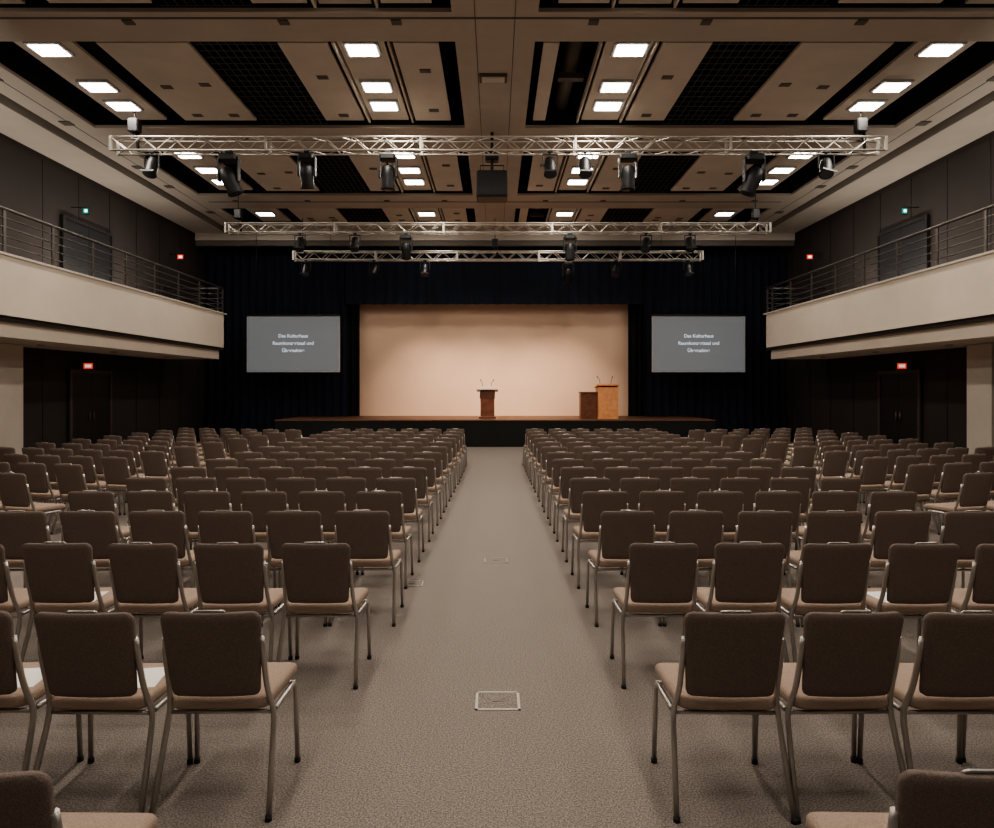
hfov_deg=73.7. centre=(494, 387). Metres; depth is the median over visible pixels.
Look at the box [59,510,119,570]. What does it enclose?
chair
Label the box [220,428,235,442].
chair
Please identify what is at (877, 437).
chair
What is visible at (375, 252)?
lighting truss
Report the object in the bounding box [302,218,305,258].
chain hoist
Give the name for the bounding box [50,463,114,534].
chair
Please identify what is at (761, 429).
chair
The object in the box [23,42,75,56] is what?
ceiling light panel
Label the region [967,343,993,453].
pilaster
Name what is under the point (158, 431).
chair
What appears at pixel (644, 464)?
chair
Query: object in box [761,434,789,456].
chair
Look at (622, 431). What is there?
chair
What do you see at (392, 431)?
chair
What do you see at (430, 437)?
chair
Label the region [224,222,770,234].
lighting truss
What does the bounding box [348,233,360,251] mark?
stage light
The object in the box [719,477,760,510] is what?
chair
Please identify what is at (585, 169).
stage light
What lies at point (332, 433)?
chair
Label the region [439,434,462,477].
chair
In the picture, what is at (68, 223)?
door
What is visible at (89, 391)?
door
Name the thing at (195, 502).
chair
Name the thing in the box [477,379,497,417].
lectern
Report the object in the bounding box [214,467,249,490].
chair
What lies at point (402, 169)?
ceiling light panel
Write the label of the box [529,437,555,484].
chair
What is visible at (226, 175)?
stage light
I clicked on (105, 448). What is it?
chair
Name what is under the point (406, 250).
stage light
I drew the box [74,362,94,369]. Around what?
exit sign
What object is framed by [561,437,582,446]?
chair
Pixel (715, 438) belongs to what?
chair
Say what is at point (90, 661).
chair
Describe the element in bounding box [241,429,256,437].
chair
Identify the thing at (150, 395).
wall
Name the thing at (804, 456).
chair
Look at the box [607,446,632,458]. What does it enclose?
chair
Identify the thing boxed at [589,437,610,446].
chair
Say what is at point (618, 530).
chair
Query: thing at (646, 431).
chair
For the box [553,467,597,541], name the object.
chair
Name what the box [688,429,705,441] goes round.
chair
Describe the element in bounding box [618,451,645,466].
chair
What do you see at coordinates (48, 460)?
chair
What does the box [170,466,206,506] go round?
chair
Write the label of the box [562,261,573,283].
stage light
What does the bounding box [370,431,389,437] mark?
chair
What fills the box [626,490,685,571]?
chair
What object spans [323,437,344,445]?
chair
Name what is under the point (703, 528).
chair
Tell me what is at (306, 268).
stage light
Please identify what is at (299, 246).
stage light
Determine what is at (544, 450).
chair
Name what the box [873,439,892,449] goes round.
chair
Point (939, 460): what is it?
chair
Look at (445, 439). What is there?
chair
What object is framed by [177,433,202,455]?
chair
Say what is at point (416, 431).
chair
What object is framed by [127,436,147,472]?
chair
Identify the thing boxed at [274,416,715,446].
stage platform
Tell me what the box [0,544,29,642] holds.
chair
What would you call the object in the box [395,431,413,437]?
chair
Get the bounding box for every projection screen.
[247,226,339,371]
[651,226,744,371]
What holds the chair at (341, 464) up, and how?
on the floor
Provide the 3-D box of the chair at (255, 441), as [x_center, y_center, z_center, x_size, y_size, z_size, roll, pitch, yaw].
[-4.552,1.337,13.102,0.505,0.867,0.535,0,0,13]
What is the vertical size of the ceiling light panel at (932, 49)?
0.062 m
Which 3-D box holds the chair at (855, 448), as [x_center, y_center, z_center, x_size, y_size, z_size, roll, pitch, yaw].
[5.871,1.337,10.900,0.505,0.867,0.535,0,0,-13]
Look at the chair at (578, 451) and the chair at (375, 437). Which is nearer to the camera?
the chair at (578, 451)
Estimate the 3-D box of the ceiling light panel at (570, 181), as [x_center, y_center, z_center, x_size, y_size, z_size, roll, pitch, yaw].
[2.100,-5.264,16.900,0.540,0.062,0.420,0,0,0]
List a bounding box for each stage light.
[139,150,159,178]
[217,150,243,196]
[293,233,305,251]
[297,150,316,188]
[300,260,310,276]
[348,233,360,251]
[367,260,378,277]
[378,150,397,191]
[399,233,412,259]
[420,260,429,276]
[542,150,557,178]
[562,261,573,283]
[563,233,576,260]
[577,150,593,178]
[611,260,620,277]
[618,150,637,191]
[640,233,651,252]
[683,260,693,276]
[684,233,696,251]
[739,150,765,196]
[817,150,836,179]
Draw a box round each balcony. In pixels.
[0,251,226,358]
[763,250,993,358]
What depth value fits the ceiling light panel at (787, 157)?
14.99 m
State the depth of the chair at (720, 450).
10.32 m
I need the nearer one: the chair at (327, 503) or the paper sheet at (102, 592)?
the paper sheet at (102, 592)
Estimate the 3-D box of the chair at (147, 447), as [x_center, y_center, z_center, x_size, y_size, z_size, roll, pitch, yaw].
[-5.338,1.337,10.762,0.505,0.867,0.535,0,0,14]
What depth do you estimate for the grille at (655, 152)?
16.24 m
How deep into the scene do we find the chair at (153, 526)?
4.93 m
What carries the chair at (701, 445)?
on the floor
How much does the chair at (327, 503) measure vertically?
0.867 m
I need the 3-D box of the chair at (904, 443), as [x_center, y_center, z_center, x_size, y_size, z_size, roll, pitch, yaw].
[7.373,1.337,12.117,0.505,0.867,0.535,0,0,-13]
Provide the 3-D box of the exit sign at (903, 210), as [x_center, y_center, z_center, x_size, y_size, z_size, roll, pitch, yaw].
[9.565,-4.091,15.296,0.430,0.182,0.069,0,0,0]
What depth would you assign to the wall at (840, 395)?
16.90 m
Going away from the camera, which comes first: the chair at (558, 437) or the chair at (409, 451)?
the chair at (409, 451)
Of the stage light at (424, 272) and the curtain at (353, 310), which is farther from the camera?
the curtain at (353, 310)
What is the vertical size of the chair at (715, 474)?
0.867 m
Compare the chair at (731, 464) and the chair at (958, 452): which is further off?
the chair at (958, 452)
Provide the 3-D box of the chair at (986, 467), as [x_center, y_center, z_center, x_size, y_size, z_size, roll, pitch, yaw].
[6.131,1.337,8.451,0.505,0.867,0.535,0,0,-14]
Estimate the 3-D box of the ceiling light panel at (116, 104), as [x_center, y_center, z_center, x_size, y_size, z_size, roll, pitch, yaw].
[-6.920,-5.264,12.350,0.540,0.062,0.420,0,0,0]
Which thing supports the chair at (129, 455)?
on the floor
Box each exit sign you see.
[71,207,90,214]
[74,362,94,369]
[177,254,184,259]
[805,254,812,259]
[895,362,915,369]
[899,207,918,214]
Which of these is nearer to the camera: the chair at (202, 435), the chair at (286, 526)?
the chair at (286, 526)
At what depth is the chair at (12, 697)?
2.79 m
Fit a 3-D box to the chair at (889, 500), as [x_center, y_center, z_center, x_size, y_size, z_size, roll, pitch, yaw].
[3.526,1.337,6.086,0.505,0.867,0.535,0,0,0]
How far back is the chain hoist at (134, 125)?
12.53 m
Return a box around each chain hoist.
[127,111,141,151]
[234,196,242,230]
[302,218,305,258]
[492,239,497,258]
[751,194,759,230]
[853,111,867,151]
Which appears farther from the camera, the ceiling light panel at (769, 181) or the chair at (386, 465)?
the ceiling light panel at (769, 181)
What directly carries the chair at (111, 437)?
on the floor
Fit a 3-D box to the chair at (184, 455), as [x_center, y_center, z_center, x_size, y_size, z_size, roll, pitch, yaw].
[-4.809,1.337,10.637,0.505,0.867,0.535,0,0,14]
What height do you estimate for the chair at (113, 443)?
0.867 m
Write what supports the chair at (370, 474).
on the floor
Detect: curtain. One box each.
[204,415,292,437]
[205,247,346,415]
[347,304,359,415]
[628,304,643,415]
[644,247,785,415]
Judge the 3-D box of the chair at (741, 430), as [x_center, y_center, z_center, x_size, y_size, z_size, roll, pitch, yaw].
[5.430,1.337,15.004,0.505,0.867,0.535,0,0,-14]
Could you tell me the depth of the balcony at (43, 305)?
13.41 m
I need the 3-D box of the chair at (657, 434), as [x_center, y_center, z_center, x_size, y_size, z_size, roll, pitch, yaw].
[3.442,1.337,14.166,0.505,0.867,0.535,0,0,1]
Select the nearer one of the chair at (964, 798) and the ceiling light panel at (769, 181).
the chair at (964, 798)
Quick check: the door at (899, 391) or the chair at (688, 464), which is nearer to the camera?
the chair at (688, 464)
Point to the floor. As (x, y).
(410, 747)
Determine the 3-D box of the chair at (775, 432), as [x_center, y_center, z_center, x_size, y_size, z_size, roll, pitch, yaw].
[6.048,1.337,14.322,0.505,0.867,0.535,0,0,-14]
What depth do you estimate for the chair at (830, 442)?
11.49 m
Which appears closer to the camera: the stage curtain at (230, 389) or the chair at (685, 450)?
the chair at (685, 450)
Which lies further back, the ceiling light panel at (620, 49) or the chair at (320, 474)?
the ceiling light panel at (620, 49)
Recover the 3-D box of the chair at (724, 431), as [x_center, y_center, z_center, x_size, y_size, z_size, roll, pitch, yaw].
[4.907,1.337,14.883,0.505,0.867,0.535,0,0,-13]
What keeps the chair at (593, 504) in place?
on the floor
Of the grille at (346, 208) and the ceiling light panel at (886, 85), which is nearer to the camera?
the ceiling light panel at (886, 85)
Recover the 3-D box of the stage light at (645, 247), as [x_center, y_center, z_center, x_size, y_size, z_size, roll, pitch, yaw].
[4.020,-3.870,17.659,0.326,0.540,0.398,0,0,0]
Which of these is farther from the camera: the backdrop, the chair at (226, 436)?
the backdrop
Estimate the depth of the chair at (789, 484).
6.73 m
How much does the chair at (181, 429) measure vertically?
0.867 m
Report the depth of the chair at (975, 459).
9.15 m
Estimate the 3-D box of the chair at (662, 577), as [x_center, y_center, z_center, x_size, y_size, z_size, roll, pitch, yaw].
[0.999,1.337,4.143,0.505,0.867,0.535,0,0,1]
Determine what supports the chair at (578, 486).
on the floor
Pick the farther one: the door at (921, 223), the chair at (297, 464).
the door at (921, 223)
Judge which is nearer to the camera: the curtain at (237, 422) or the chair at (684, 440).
the chair at (684, 440)
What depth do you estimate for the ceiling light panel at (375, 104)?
12.28 m
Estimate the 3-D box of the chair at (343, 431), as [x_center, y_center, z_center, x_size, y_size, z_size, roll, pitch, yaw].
[-3.436,1.337,15.072,0.505,0.867,0.535,0,0,1]
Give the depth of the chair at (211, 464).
8.53 m
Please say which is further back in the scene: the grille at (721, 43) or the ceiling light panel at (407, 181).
the ceiling light panel at (407, 181)
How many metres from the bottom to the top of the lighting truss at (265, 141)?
0.288 m
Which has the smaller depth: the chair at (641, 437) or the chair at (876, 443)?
the chair at (876, 443)
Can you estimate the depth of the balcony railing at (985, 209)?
13.45 m
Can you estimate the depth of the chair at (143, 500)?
5.86 m
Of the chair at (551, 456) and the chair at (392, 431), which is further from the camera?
the chair at (392, 431)
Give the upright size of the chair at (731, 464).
0.867 m
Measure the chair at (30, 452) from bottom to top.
0.867 m
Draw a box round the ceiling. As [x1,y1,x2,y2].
[0,0,993,246]
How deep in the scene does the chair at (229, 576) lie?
3.92 m
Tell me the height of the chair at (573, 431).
0.867 m
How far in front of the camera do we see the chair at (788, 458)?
12.30 m
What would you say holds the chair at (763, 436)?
on the floor
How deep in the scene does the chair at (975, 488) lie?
7.16 m
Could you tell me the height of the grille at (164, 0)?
0.014 m
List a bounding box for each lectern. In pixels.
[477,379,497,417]
[579,376,618,418]
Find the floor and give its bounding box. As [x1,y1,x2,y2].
[0,441,993,827]
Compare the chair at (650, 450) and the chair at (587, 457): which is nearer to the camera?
the chair at (587, 457)
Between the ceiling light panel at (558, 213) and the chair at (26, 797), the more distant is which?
the ceiling light panel at (558, 213)
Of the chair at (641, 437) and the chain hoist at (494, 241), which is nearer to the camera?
the chair at (641, 437)
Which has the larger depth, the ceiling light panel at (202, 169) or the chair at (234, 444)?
the ceiling light panel at (202, 169)
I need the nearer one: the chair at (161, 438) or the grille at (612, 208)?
the chair at (161, 438)
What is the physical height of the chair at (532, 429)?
0.867 m
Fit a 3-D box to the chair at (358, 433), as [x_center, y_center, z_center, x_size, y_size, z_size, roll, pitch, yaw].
[-2.930,1.337,14.175,0.505,0.867,0.535,0,0,0]
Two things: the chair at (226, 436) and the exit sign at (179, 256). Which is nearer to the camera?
the chair at (226, 436)
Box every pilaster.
[0,343,22,453]
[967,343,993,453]
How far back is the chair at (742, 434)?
13.81 m
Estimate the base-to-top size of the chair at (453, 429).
0.867 m
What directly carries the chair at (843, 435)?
on the floor
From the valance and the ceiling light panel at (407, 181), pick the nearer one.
the ceiling light panel at (407, 181)
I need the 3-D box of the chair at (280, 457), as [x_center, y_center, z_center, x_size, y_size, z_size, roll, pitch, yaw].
[-3.002,1.337,9.689,0.505,0.867,0.535,0,0,0]
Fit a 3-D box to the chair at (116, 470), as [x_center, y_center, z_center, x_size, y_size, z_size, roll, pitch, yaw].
[-4.984,1.337,8.998,0.505,0.867,0.535,0,0,14]
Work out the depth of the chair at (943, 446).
11.05 m
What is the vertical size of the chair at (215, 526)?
0.867 m
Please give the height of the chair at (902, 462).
0.867 m
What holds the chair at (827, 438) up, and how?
on the floor
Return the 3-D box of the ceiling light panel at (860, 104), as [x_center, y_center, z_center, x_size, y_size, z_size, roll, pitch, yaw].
[6.920,-5.264,12.350,0.540,0.062,0.420,0,0,0]
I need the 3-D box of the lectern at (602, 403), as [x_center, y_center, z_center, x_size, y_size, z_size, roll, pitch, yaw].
[3.245,0.293,20.750,1.190,1.333,0.600,0,0,0]
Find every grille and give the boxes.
[160,0,252,5]
[194,42,327,123]
[294,152,370,192]
[342,208,387,221]
[602,208,647,221]
[619,152,695,192]
[662,42,795,123]
[737,0,829,5]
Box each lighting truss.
[109,135,887,155]
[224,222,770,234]
[292,250,703,261]
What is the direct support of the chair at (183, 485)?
on the floor
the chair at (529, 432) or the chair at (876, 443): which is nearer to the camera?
the chair at (876, 443)
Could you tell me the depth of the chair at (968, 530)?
4.91 m
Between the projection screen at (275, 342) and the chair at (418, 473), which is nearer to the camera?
the chair at (418, 473)
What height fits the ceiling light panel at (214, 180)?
0.062 m
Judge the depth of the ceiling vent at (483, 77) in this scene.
11.00 m
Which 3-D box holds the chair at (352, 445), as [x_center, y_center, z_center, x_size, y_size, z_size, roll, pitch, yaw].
[-2.459,1.337,11.486,0.505,0.867,0.535,0,0,1]
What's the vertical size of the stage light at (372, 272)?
0.540 m
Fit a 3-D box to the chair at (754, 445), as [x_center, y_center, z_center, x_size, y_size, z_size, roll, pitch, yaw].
[4.640,1.337,12.290,0.505,0.867,0.535,0,0,-13]
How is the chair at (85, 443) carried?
on the floor
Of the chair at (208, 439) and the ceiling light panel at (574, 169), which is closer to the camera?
the chair at (208, 439)
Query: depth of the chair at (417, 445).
11.22 m
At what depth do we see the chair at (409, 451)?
10.32 m
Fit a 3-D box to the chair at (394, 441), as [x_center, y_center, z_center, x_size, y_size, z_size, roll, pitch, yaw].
[-1.940,1.337,12.366,0.505,0.867,0.535,0,0,-1]
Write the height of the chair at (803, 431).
0.867 m
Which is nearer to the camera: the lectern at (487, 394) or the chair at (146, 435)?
the chair at (146, 435)
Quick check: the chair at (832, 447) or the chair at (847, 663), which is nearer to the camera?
the chair at (847, 663)
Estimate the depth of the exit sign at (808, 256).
19.87 m
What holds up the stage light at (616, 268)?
hanging from the lighting truss at (375, 252)
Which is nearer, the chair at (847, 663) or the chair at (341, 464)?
the chair at (847, 663)
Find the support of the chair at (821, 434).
on the floor
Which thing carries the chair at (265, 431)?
on the floor
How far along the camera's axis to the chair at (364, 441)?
12.12 m
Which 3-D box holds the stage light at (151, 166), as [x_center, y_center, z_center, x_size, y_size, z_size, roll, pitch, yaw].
[-6.441,-4.194,12.414,0.290,0.513,0.358,0,0,0]
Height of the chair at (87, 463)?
0.867 m
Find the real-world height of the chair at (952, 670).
0.867 m
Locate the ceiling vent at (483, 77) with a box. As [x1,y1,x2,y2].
[479,73,506,82]
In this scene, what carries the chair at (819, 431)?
on the floor
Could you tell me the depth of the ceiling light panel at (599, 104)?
12.27 m
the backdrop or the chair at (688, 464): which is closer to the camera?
the chair at (688, 464)
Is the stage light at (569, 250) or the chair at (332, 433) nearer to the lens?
the chair at (332, 433)
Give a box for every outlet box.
[403,580,423,586]
[475,691,519,709]
[484,558,507,562]
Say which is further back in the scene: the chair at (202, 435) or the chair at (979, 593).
the chair at (202, 435)
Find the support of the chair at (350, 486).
on the floor
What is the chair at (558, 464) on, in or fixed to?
on the floor
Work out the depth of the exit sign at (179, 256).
19.87 m
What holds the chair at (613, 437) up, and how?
on the floor
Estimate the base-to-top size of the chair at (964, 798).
0.867 m
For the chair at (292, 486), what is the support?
on the floor
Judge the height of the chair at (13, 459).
0.867 m
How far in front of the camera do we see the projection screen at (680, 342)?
20.99 m
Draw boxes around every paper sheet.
[16,668,41,687]
[92,591,108,601]
[137,667,164,687]
[867,591,889,602]
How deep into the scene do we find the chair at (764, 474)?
7.62 m
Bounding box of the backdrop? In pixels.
[360,304,627,415]
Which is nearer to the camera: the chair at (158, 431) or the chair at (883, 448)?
the chair at (883, 448)
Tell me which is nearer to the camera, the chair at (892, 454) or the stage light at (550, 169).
the chair at (892, 454)
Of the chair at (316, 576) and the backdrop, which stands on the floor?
the chair at (316, 576)
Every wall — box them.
[0,133,204,447]
[786,131,993,447]
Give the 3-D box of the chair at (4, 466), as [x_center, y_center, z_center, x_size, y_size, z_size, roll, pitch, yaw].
[-6.131,1.337,8.443,0.505,0.867,0.535,0,0,14]
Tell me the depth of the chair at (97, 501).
5.85 m
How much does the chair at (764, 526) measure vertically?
0.867 m
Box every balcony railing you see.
[0,206,223,312]
[766,204,993,312]
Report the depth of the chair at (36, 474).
8.09 m
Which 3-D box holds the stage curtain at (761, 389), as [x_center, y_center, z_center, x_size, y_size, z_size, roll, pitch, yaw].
[7.390,-2.040,22.301,4.780,5.980,0.158,0,0,0]
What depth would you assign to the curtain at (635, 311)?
22.55 m
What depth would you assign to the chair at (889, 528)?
4.92 m
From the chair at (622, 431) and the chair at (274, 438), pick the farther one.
the chair at (622, 431)
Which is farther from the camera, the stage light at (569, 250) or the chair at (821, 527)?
the stage light at (569, 250)
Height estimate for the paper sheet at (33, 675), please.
0.001 m
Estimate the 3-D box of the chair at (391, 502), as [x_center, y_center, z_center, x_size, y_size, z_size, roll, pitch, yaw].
[-1.022,1.337,6.089,0.505,0.867,0.535,0,0,1]
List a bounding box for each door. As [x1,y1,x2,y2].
[61,214,112,281]
[68,369,111,443]
[877,214,928,281]
[878,369,921,443]
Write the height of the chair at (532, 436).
0.867 m
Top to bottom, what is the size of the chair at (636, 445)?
0.867 m
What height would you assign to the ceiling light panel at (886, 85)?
0.062 m
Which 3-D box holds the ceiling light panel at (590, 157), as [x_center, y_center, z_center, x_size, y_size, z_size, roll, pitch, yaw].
[2.100,-5.264,14.950,0.540,0.062,0.420,0,0,0]
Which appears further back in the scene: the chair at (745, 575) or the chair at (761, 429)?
the chair at (761, 429)
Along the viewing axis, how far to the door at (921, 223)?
15.77 m
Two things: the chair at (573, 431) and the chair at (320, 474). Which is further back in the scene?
the chair at (573, 431)
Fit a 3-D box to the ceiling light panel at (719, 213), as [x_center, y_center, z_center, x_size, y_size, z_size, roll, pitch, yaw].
[6.920,-5.264,20.000,0.540,0.062,0.420,0,0,0]
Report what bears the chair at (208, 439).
on the floor
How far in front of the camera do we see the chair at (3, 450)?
10.21 m
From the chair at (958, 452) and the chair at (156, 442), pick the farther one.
the chair at (156, 442)
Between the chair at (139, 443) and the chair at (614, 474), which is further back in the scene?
the chair at (139, 443)
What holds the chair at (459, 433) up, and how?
on the floor
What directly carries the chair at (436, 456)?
on the floor
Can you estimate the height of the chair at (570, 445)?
0.867 m
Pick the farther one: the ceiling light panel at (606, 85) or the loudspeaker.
the loudspeaker
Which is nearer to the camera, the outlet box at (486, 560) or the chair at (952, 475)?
the outlet box at (486, 560)
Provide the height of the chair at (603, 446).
0.867 m
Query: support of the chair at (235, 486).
on the floor
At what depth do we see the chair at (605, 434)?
13.93 m
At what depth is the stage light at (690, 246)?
17.63 m
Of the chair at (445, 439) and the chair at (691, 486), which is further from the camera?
the chair at (445, 439)
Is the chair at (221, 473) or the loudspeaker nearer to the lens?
the chair at (221, 473)
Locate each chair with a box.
[0,446,15,461]
[0,462,42,511]
[0,472,65,541]
[0,510,51,607]
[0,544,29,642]
[0,611,83,770]
[0,770,156,827]
[2,453,57,509]
[17,462,62,526]
[21,542,135,661]
[22,447,43,462]
[33,610,192,812]
[35,442,57,489]
[35,454,65,511]
[47,448,96,502]
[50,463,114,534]
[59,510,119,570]
[62,443,104,490]
[67,455,120,514]
[67,490,129,542]
[72,438,90,449]
[79,449,126,502]
[88,443,109,488]
[97,439,116,449]
[101,456,130,522]
[103,435,122,444]
[108,542,202,658]
[110,450,147,491]
[115,444,143,496]
[122,439,143,472]
[124,477,177,543]
[126,490,196,545]
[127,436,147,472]
[129,510,194,611]
[131,432,149,444]
[141,450,170,491]
[145,445,171,488]
[149,440,176,466]
[149,610,300,822]
[152,436,175,460]
[154,433,174,454]
[156,430,175,447]
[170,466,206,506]
[174,446,199,466]
[175,441,205,467]
[176,437,203,461]
[176,477,217,549]
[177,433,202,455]
[178,427,200,446]
[178,430,201,450]
[178,490,231,586]
[193,510,276,609]
[194,542,292,661]
[199,428,214,446]
[200,431,216,438]
[200,434,228,456]
[201,437,232,461]
[203,441,225,463]
[205,458,237,477]
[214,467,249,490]
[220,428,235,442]
[222,431,238,451]
[224,434,242,456]
[226,477,267,561]
[228,438,248,458]
[234,452,262,466]
[240,491,288,541]
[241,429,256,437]
[244,431,261,451]
[245,458,276,477]
[249,435,268,451]
[258,446,283,458]
[258,467,293,491]
[261,510,326,626]
[263,429,278,435]
[267,432,286,446]
[270,451,298,466]
[271,477,329,558]
[276,542,371,689]
[278,441,301,451]
[284,458,315,477]
[285,429,301,441]
[290,446,316,458]
[295,437,316,445]
[298,490,358,587]
[303,466,338,491]
[306,451,334,466]
[308,441,331,450]
[309,434,329,440]
[322,431,340,436]
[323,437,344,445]
[323,446,349,457]
[324,458,355,476]
[324,477,366,542]
[328,510,403,626]
[332,428,350,433]
[335,434,355,441]
[338,441,361,451]
[342,451,369,467]
[346,431,364,437]
[347,467,382,491]
[350,437,372,446]
[353,491,413,588]
[355,428,372,433]
[356,446,381,458]
[361,434,381,441]
[364,458,394,477]
[368,441,391,451]
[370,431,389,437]
[375,477,424,562]
[377,452,405,466]
[378,428,395,433]
[378,437,399,446]
[387,434,407,441]
[388,446,414,458]
[391,467,433,541]
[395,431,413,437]
[398,441,421,451]
[401,428,418,434]
[401,458,441,525]
[406,437,427,446]
[413,434,433,442]
[413,452,446,512]
[419,431,438,437]
[421,446,451,501]
[423,428,441,436]
[428,441,455,491]
[434,437,459,484]
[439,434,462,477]
[443,431,464,471]
[446,428,466,466]
[522,428,543,466]
[525,431,546,471]
[526,434,550,477]
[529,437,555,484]
[533,441,560,492]
[537,446,566,501]
[542,452,574,512]
[547,458,583,525]
[548,428,566,436]
[551,431,570,441]
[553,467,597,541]
[556,434,576,442]
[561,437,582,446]
[561,477,609,561]
[567,441,590,451]
[571,428,588,434]
[571,490,627,588]
[574,446,599,458]
[576,431,595,437]
[582,434,602,441]
[582,451,610,466]
[585,510,661,626]
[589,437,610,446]
[592,458,623,477]
[594,428,611,434]
[597,441,620,451]
[600,431,619,437]
[604,467,639,491]
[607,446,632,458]
[608,434,628,441]
[610,542,698,688]
[617,428,634,434]
[617,437,638,446]
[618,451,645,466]
[619,477,661,539]
[624,431,643,437]
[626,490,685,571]
[627,441,650,451]
[631,458,662,477]
[634,434,654,441]
[639,428,657,434]
[639,446,664,458]
[645,437,666,446]
[648,467,683,489]
[649,431,667,437]
[651,610,797,824]
[654,451,681,466]
[657,441,680,450]
[657,477,710,539]
[660,434,679,440]
[663,510,723,626]
[671,458,702,477]
[672,437,694,445]
[672,446,697,457]
[687,441,710,451]
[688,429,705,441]
[690,452,717,466]
[692,466,727,491]
[695,491,743,542]
[697,541,788,662]
[703,432,722,446]
[705,446,730,458]
[711,429,727,436]
[711,458,742,477]
[714,510,799,626]
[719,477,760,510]
[721,435,741,451]
[725,451,753,466]
[728,431,745,450]
[733,429,748,437]
[734,490,801,574]
[737,467,772,491]
[741,438,762,458]
[747,434,765,456]
[750,458,781,477]
[751,431,767,451]
[754,428,769,441]
[757,610,905,824]
[758,437,788,461]
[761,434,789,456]
[764,441,786,467]
[768,477,810,549]
[773,430,789,440]
[775,428,790,446]
[776,542,871,662]
[780,466,816,525]
[782,441,816,489]
[785,510,862,627]
[786,437,813,461]
[787,433,812,455]
[788,430,811,450]
[789,427,811,446]
[789,490,858,562]
[790,446,816,490]
[799,477,860,548]
[806,769,993,827]
[813,440,841,466]
[814,430,833,450]
[814,436,837,460]
[815,433,835,454]
[815,445,844,485]
[816,450,848,489]
[840,432,858,444]
[842,450,879,502]
[843,436,862,472]
[845,444,874,489]
[846,439,866,472]
[857,610,993,769]
[858,456,888,522]
[860,542,959,643]
[861,491,916,587]
[863,449,910,502]
[867,435,885,444]
[867,510,930,609]
[870,455,922,510]
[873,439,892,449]
[879,443,901,491]
[884,443,927,491]
[892,448,941,505]
[898,438,917,449]
[902,463,939,534]
[924,454,954,511]
[924,472,993,513]
[927,462,971,528]
[932,442,953,489]
[933,453,987,509]
[938,510,993,587]
[945,447,968,502]
[947,461,993,511]
[951,544,993,612]
[962,714,966,762]
[974,446,993,461]
[983,500,993,510]
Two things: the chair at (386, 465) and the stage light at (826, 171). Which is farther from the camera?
the stage light at (826, 171)
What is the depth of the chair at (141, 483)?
6.74 m
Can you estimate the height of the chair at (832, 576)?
0.867 m
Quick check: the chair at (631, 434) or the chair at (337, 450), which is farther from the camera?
the chair at (631, 434)
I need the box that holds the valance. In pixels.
[346,247,643,303]
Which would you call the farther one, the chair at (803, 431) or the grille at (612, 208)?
the grille at (612, 208)
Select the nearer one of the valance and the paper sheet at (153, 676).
the paper sheet at (153, 676)
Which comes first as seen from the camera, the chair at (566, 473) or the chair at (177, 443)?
the chair at (566, 473)
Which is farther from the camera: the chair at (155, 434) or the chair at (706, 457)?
the chair at (155, 434)
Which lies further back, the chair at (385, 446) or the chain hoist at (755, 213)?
the chain hoist at (755, 213)
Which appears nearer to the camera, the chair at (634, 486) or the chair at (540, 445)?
the chair at (634, 486)
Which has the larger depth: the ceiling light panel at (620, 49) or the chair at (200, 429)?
the chair at (200, 429)
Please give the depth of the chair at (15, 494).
7.14 m
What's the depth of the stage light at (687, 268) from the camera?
20.14 m
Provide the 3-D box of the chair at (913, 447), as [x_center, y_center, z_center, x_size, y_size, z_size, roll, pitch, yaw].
[6.921,1.337,11.164,0.505,0.867,0.535,0,0,-15]
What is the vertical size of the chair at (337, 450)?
0.867 m
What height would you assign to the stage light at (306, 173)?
0.719 m
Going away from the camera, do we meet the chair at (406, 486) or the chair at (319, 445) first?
the chair at (406, 486)
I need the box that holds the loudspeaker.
[477,132,507,202]
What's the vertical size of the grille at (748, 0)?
0.014 m
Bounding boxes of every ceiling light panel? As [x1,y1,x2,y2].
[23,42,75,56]
[75,79,120,92]
[102,99,143,110]
[172,152,203,158]
[193,166,216,172]
[209,178,223,184]
[254,211,276,215]
[342,42,381,56]
[359,79,393,92]
[368,99,400,110]
[394,152,416,158]
[398,166,421,172]
[402,178,425,184]
[417,211,435,215]
[555,211,573,215]
[566,178,588,184]
[570,166,594,172]
[575,152,600,158]
[592,99,623,110]
[598,79,632,92]
[610,42,650,56]
[713,211,735,215]
[759,178,780,184]
[767,166,796,172]
[786,152,817,158]
[846,99,887,110]
[869,79,914,92]
[915,42,966,56]
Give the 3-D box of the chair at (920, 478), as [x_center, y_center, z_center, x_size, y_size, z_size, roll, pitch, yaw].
[5.073,1.337,8.174,0.505,0.867,0.535,0,0,-14]
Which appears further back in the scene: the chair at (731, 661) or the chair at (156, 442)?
the chair at (156, 442)
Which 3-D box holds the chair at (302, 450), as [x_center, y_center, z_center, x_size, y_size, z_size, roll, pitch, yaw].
[-2.993,1.337,10.575,0.505,0.867,0.535,0,0,-1]
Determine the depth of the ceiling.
12.51 m
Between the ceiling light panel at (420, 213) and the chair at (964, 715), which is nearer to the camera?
the chair at (964, 715)
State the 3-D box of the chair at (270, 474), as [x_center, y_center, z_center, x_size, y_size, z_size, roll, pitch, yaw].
[-2.523,1.337,7.872,0.505,0.867,0.535,0,0,0]
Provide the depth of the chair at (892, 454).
9.84 m
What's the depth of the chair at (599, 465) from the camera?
8.54 m
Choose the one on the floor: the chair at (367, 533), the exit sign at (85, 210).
the chair at (367, 533)
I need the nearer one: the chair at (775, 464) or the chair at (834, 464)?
the chair at (775, 464)
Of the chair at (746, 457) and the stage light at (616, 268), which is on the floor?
the chair at (746, 457)
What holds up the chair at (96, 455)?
on the floor
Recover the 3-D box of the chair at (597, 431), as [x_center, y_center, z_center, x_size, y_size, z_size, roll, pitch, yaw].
[2.418,1.337,15.079,0.505,0.867,0.535,0,0,-1]
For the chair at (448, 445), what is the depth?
11.27 m
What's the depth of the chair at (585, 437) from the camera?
13.02 m
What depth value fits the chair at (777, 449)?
11.22 m
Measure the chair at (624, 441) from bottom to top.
0.867 m

